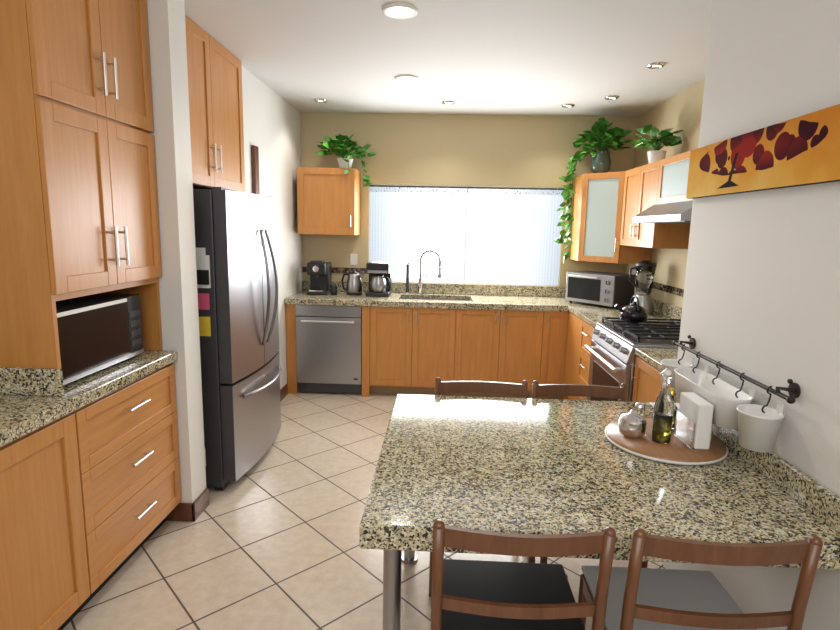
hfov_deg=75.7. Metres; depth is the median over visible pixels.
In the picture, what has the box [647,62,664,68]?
recessed light
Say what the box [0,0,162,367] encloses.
tall cabinet
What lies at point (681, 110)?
wall
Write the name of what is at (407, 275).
tap
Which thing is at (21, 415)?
countertop
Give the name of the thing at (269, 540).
floor
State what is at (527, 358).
base cabinet
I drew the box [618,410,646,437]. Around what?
sugar bowl
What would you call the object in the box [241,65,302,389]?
wall
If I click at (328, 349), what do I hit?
dishwasher
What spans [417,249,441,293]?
kitchen faucet
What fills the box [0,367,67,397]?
backsplash
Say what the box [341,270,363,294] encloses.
electric kettle
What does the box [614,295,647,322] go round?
kettle
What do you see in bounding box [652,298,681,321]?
backsplash
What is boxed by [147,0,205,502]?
wall
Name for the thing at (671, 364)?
bucket
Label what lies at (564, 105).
recessed light
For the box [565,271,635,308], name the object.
microwave
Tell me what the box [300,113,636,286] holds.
wall
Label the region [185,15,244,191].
upper cabinet
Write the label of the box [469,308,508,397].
base cabinet
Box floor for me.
[63,392,664,629]
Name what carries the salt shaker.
on the lazy susan tray
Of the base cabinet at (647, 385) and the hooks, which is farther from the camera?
the base cabinet at (647, 385)
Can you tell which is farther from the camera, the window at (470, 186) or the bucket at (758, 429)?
the window at (470, 186)
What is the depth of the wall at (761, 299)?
1.76 m
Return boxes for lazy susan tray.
[604,418,727,464]
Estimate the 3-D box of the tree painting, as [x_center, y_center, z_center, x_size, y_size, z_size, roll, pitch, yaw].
[1.147,-0.513,1.763,0.034,0.200,1.140,2,9,2]
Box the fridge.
[193,187,281,490]
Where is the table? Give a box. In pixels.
[359,393,839,629]
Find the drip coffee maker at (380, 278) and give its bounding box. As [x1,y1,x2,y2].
[366,262,391,296]
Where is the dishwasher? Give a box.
[296,305,361,393]
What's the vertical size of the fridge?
1.745 m
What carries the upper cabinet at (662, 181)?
attached to the wall at (681, 110)
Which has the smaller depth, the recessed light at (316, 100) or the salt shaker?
the salt shaker
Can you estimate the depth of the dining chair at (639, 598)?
1.34 m
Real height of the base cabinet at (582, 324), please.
0.860 m
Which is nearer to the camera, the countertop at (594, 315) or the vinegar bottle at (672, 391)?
the vinegar bottle at (672, 391)
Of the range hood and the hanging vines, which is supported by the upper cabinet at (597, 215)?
the hanging vines
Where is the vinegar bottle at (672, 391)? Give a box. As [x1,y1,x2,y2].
[670,388,676,428]
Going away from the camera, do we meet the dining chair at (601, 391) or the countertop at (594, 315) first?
the dining chair at (601, 391)
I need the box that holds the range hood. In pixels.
[633,200,692,223]
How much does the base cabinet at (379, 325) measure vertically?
0.860 m
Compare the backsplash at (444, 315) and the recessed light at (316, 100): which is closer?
the recessed light at (316, 100)
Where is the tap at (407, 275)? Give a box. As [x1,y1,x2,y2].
[405,258,409,293]
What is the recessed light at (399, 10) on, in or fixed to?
in the ceiling
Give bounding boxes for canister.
[330,284,336,294]
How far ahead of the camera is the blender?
4.31 m
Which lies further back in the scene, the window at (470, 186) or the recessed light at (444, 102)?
the window at (470, 186)
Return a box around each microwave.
[56,293,143,384]
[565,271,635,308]
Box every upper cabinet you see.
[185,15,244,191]
[297,167,360,234]
[569,171,651,263]
[620,162,689,248]
[652,148,697,204]
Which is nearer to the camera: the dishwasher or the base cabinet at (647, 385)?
the base cabinet at (647, 385)
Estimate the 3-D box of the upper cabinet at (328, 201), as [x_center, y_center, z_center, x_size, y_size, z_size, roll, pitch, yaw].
[-0.867,-1.078,5.164,0.540,0.610,0.379,2,9,2]
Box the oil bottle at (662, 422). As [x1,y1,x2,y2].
[651,367,673,443]
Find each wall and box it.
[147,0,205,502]
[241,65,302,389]
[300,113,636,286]
[625,78,704,307]
[661,0,839,629]
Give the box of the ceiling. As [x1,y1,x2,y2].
[184,0,712,116]
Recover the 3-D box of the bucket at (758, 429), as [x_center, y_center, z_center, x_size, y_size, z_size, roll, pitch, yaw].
[1.063,0.344,1.696,0.128,0.145,0.128,2,9,2]
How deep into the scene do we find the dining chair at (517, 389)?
2.59 m
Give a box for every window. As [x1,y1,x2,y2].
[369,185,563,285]
[371,184,563,285]
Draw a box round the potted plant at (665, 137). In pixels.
[631,124,682,162]
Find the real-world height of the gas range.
0.960 m
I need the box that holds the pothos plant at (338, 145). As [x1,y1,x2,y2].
[315,134,376,187]
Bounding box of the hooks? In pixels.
[672,335,800,412]
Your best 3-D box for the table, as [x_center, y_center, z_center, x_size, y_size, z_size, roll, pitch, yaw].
[0.496,0.820,2.005,1.276,0.865,1.140,2,9,2]
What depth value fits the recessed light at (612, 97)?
4.34 m
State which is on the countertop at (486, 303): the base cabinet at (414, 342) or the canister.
the canister
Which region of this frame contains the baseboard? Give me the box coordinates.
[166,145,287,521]
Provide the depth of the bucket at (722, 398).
1.96 m
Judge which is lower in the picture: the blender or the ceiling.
the blender
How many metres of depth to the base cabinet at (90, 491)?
2.36 m
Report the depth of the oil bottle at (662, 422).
1.93 m
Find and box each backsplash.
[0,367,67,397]
[301,280,565,323]
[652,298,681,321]
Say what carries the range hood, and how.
attached to the wall at (681, 110)
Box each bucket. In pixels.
[661,356,693,392]
[674,364,754,429]
[736,402,784,452]
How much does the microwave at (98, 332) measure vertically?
0.292 m
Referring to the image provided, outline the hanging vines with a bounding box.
[553,117,633,262]
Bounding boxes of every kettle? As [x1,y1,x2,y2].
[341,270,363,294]
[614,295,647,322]
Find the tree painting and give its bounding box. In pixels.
[686,104,839,198]
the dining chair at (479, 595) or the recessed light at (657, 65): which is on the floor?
the dining chair at (479, 595)
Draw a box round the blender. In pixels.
[629,260,656,314]
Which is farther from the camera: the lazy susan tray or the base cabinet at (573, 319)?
the base cabinet at (573, 319)
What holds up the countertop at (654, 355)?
on the base cabinet at (647, 385)
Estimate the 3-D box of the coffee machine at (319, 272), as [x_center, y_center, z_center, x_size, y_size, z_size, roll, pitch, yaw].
[-0.974,-0.368,5.227,0.180,0.322,0.296,2,9,2]
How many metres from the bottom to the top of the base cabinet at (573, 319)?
0.860 m
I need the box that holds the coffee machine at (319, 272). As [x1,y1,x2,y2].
[307,260,331,294]
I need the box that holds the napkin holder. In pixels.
[674,392,713,451]
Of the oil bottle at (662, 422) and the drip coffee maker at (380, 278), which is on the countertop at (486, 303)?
the drip coffee maker at (380, 278)
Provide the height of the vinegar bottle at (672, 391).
0.157 m
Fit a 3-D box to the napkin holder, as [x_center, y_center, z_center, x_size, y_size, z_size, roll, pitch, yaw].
[0.982,0.379,1.933,0.070,0.170,0.150,2,9,2]
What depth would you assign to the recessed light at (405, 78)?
3.94 m
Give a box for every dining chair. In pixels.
[429,377,534,596]
[430,519,615,629]
[532,380,647,567]
[578,528,822,629]
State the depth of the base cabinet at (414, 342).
4.90 m
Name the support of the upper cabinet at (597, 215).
attached to the wall at (681, 110)
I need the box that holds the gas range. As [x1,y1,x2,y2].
[584,317,680,401]
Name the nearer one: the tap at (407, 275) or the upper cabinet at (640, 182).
the upper cabinet at (640, 182)
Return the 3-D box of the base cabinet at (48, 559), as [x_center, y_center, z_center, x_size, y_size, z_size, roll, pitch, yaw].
[-1.605,0.828,1.681,0.635,0.865,0.769,2,9,2]
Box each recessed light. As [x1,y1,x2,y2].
[314,99,326,102]
[382,3,417,18]
[394,74,418,82]
[442,101,454,104]
[562,104,574,107]
[605,95,618,99]
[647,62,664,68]
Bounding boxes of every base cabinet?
[0,410,95,629]
[84,364,181,593]
[362,308,396,396]
[397,316,472,395]
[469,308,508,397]
[505,312,552,398]
[549,312,568,398]
[564,310,579,399]
[572,318,677,399]
[631,350,661,401]
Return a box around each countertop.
[0,350,176,449]
[285,292,624,311]
[568,306,675,325]
[635,348,677,369]
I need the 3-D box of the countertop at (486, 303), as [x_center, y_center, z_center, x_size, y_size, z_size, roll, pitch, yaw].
[0.397,-0.130,5.121,3.210,0.055,0.650,2,9,2]
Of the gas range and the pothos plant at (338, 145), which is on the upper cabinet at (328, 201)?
the pothos plant at (338, 145)
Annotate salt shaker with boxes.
[634,402,644,416]
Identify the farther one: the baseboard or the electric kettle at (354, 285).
the electric kettle at (354, 285)
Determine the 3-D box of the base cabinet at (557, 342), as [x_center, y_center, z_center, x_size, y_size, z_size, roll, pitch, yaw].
[1.188,0.327,5.167,0.277,0.860,0.635,2,9,2]

